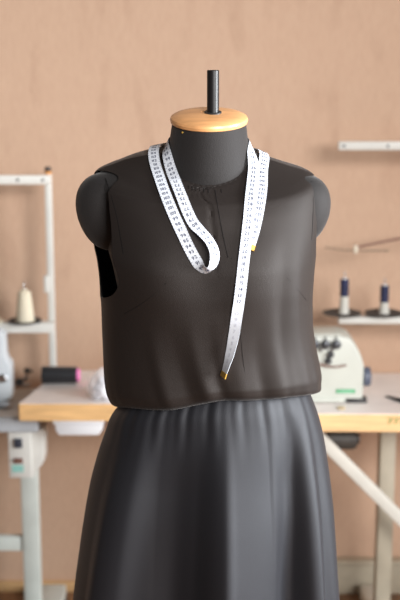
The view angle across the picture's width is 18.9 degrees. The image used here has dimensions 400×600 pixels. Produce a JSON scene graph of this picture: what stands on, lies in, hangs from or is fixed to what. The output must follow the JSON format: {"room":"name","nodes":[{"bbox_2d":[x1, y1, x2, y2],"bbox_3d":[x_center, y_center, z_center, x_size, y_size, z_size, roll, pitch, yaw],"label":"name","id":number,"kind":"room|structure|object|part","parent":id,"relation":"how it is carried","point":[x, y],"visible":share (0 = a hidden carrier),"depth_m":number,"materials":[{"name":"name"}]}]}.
{"room":"sewing workshop","nodes":[
{"label":"sewing workshop","id":0,"kind":"room"},
{"bbox_2d":[0,0,399,579],"bbox_3d":[0.000,-0.651,3.542,8.000,3.200,0.100,0,12,0],"label":"wall","id":1,"kind":"structure","parent":0,"point":[86,86],"depth_m":3.52,"materials":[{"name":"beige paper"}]},
{"bbox_2d":[0,580,74,591],"bbox_3d":[-1.875,0.909,3.813,4.250,0.035,0.018,0,12,0],"label":"baseboard","id":2,"kind":"structure","parent":1,"relation":"attached to","point":[5,585],"depth_m":3.80,"materials":[{"name":"beige wood"}]},
{"bbox_2d":[337,557,399,593],"bbox_3d":[2.125,0.873,3.794,3.750,0.115,0.040,0,12,0],"label":"trim","id":3,"kind":"structure","parent":1,"relation":"attached to","point":[353,572],"depth_m":3.78,"materials":[{"name":"beige wood"}]},
{"bbox_2d":[0,592,399,599],"bbox_3d":[0.000,1.592,0.926,8.000,0.100,6.150,0,12,0],"label":"floor","id":4,"kind":"structure","parent":0,"point":[3,595],"depth_m":3.78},
{"bbox_2d":[0,388,66,599],"bbox_3d":[-0.805,0.651,3.430,0.782,0.700,0.540,0,12,0],"label":"table","id":5,"kind":"object","parent":4,"relation":"on","point":[27,440],"visible":0.9,"depth_m":3.46,"materials":[{"name":"grey paint"}]},
{"bbox_2d":[0,327,13,408],"bbox_3d":[-0.754,0.190,3.406,0.448,0.211,0.131,0,12,0],"label":"sewing machine","id":6,"kind":"object","parent":5,"relation":"on","point":[6,362],"visible":1,"depth_m":3.41,"materials":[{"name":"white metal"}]},
{"bbox_3d":[-0.558,0.295,3.390,0.056,0.012,0.056,0,12,0],"label":"slide plate","id":7,"kind":"part","parent":6,"relation":"part of","materials":[{"name":"metal"}]},
{"bbox_2d":[14,439,21,447],"bbox_3d":[-0.504,0.397,3.323,0.022,0.026,0.008,0,12,0],"label":"rocker switch","id":8,"kind":"object","parent":5,"relation":"attached to","point":[17,442],"depth_m":3.32,"materials":[{"name":"black plastic"}]},
{"bbox_2d":[15,368,32,386],"bbox_3d":[-0.526,0.232,3.592,0.056,0.057,0.034,0,12,0],"label":"bobbin winder","id":9,"kind":"object","parent":5,"relation":"on","point":[19,382],"visible":1,"depth_m":3.59,"materials":[{"name":"metal"}]},
{"bbox_3d":[-0.491,0.636,3.489,0.049,0.605,0.040,0,12,0],"label":"leg","id":10,"kind":"part","parent":5,"relation":"part of","materials":[{"name":"grey paint"}]},
{"bbox_2d":[19,370,116,434],"bbox_3d":[-0.186,0.625,3.435,0.611,0.750,0.460,0,12,0],"label":"table","id":11,"kind":"object","parent":4,"relation":"on","point":[73,408],"visible":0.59,"depth_m":3.27,"materials":[{"name":"yellow wood"}]},
{"bbox_2d":[0,167,56,365],"bbox_3d":[-0.734,-0.074,3.449,0.638,0.611,0.106,0,12,0],"label":"stand","id":12,"kind":"object","parent":11,"relation":"on","point":[11,326],"visible":0.9,"depth_m":3.46,"materials":[{"name":"white paint"}]},
{"bbox_2d":[15,289,34,322],"bbox_3d":[-0.506,0.015,3.464,0.055,0.092,0.055,0,12,0],"label":"thread cone","id":13,"kind":"object","parent":12,"relation":"on","point":[24,307],"visible":1,"depth_m":3.45,"materials":[{"name":"beige fabric"}]},
{"bbox_2d":[8,317,41,324],"bbox_3d":[-0.506,0.061,3.474,0.098,0.008,0.098,0,12,0],"label":"tray","id":14,"kind":"object","parent":12,"relation":"on","point":[38,321],"depth_m":3.46,"materials":[{"name":"grey plastic"}]},
{"bbox_3d":[-0.433,-0.071,3.481,0.020,0.588,0.020,0,12,0],"label":"post","id":15,"kind":"part","parent":12,"relation":"part of","materials":[{"name":"white paint"}]},
{"bbox_2d":[41,366,79,383],"bbox_3d":[-0.398,0.214,3.437,0.108,0.051,0.051,0,12,0],"label":"thread cone","id":16,"kind":"object","parent":11,"relation":"on","point":[49,374],"visible":1,"depth_m":3.42,"materials":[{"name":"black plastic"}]},
{"bbox_3d":[-0.332,0.325,3.388,0.130,0.046,0.220,0,12,0],"label":"drawer","id":17,"kind":"part","parent":11,"relation":"part of","materials":[{"name":"white plastic"}]},
{"bbox_2d":[93,376,107,398],"bbox_3d":[-0.267,0.226,3.291,0.086,0.088,0.088,0,12,0],"label":"plastic bag","id":18,"kind":"object","parent":11,"relation":"on","point":[99,386],"visible":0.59,"depth_m":3.27,"materials":[{"name":"white plastic"}]},
{"bbox_2d":[76,70,330,286],"bbox_3d":[0.005,0.434,2.137,0.427,1.658,0.401,0,12,0],"label":"mannequin","id":19,"kind":"object","parent":4,"relation":"on","point":[208,145],"visible":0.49,"depth_m":1.96,"materials":[{"name":"black fabric"}]},
{"bbox_2d":[73,146,339,599],"bbox_3d":[0.009,0.230,2.078,0.515,0.995,0.415,0,12,0],"label":"dress","id":20,"kind":"object","parent":19,"relation":"attached to","point":[205,485],"visible":0.92,"depth_m":1.97,"materials":[{"name":"black fabric"}]},
{"bbox_2d":[148,137,268,378],"bbox_3d":[0.013,-0.082,1.997,0.202,0.375,0.248,1,12,3],"label":"measuring tape","id":21,"kind":"object","parent":19,"relation":"hanging from","point":[257,178],"visible":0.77,"depth_m":1.91,"materials":[{"name":"white plastic"}]},
{"bbox_2d":[204,110,221,114],"bbox_3d":[0.021,-0.309,1.974,0.028,0.008,0.028,0,12,0],"label":"socket","id":22,"kind":"object","parent":19,"relation":"attached to","point":[206,112],"depth_m":1.96,"materials":[{"name":"plastic"}]},
{"bbox_2d":[314,373,399,599],"bbox_3d":[0.552,0.637,3.376,0.855,0.750,0.640,0,12,0],"label":"table","id":23,"kind":"object","parent":4,"relation":"on","point":[380,414],"visible":0.59,"depth_m":3.28,"materials":[{"name":"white wood"}]},
{"bbox_2d":[311,326,370,402],"bbox_3d":[0.316,0.172,3.306,0.298,0.188,0.176,0,12,0],"label":"machine","id":24,"kind":"object","parent":23,"relation":"on","point":[344,373],"visible":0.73,"depth_m":3.24,"materials":[{"name":"white plastic"}]},
{"bbox_3d":[0.311,0.085,3.275,0.138,0.005,0.100,0,12,0],"label":"plate","id":25,"kind":"part","parent":24,"relation":"part of","materials":[{"name":"white metal"}]},
{"bbox_3d":[0.280,0.270,3.260,0.226,0.009,0.026,0,12,0],"label":"bed plate","id":26,"kind":"part","parent":24,"relation":"part of","materials":[{"name":"white metal"}]},
{"bbox_3d":[0.348,0.155,3.221,0.023,0.036,0.014,0,12,0],"label":"looper knob","id":27,"kind":"part","parent":24,"relation":"part of","materials":[{"name":"plastic"}]},
{"bbox_3d":[0.340,0.174,3.224,0.109,0.016,0.008,0,12,0],"label":"guide arm","id":28,"kind":"part","parent":24,"relation":"part of","materials":[{"name":"brown plastic"}]},
{"bbox_2d":[325,432,359,448],"bbox_3d":[0.401,0.364,3.369,0.093,0.114,0.062,0,12,0],"label":"motor","id":29,"kind":"object","parent":23,"relation":"attached to","point":[343,440],"visible":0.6,"depth_m":3.35,"materials":[{"name":"paint"}]},
{"bbox_2d":[323,141,399,323],"bbox_3d":[0.739,-0.124,3.419,0.771,0.722,0.111,0,12,0],"label":"stand","id":30,"kind":"object","parent":23,"relation":"on","point":[354,316],"visible":0.96,"depth_m":3.42,"materials":[{"name":"white paint"}]},
{"bbox_2d":[323,308,360,317],"bbox_3d":[0.408,0.041,3.454,0.111,0.011,0.111,0,12,0],"label":"tray","id":31,"kind":"object","parent":30,"relation":"on","point":[353,313],"depth_m":3.44,"materials":[{"name":"grey plastic"}]},
{"bbox_2d":[338,278,348,313],"bbox_3d":[0.414,-0.012,3.443,0.031,0.102,0.031,0,12,0],"label":"thread spool","id":32,"kind":"object","parent":30,"relation":"on","point":[344,282],"visible":1,"depth_m":3.43,"materials":[{"name":"grey paint"}]},
{"bbox_3d":[0.447,-0.145,3.421,0.183,0.014,0.005,0,12,0],"label":"guide rod","id":33,"kind":"part","parent":30,"relation":"part of","materials":[{"name":"brown metal"}]},
{"bbox_3d":[0.686,-0.175,3.427,0.476,0.051,0.012,0,12,-1],"label":"guide arm","id":34,"kind":"part","parent":30,"relation":"part of","materials":[{"name":"brown plastic"}]},
{"bbox_2d":[365,308,399,317],"bbox_3d":[0.529,0.041,3.454,0.111,0.011,0.111,0,12,0],"label":"tray","id":35,"kind":"object","parent":30,"relation":"on","point":[371,313],"depth_m":3.44,"materials":[{"name":"grey plastic"}]},
{"bbox_2d":[378,284,388,313],"bbox_3d":[0.529,-0.003,3.445,0.031,0.084,0.031,0,12,0],"label":"thread spool","id":36,"kind":"object","parent":30,"relation":"on","point":[384,289],"visible":1,"depth_m":3.44,"materials":[{"name":"grey paint"}]},
{"bbox_3d":[0.530,0.621,3.450,0.044,0.650,0.050,0,12,0],"label":"leg","id":37,"kind":"part","parent":23,"relation":"part of","materials":[{"name":"beige paint"}]},
{"bbox_2d":[385,395,399,401],"bbox_3d":[0.553,0.275,3.255,0.020,0.007,0.136,-8,14,-32],"label":"tweezers","id":38,"kind":"object","parent":23,"relation":"on","point":[387,396],"visible":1,"depth_m":3.28,"materials":[{"name":"metal"}]}
]}

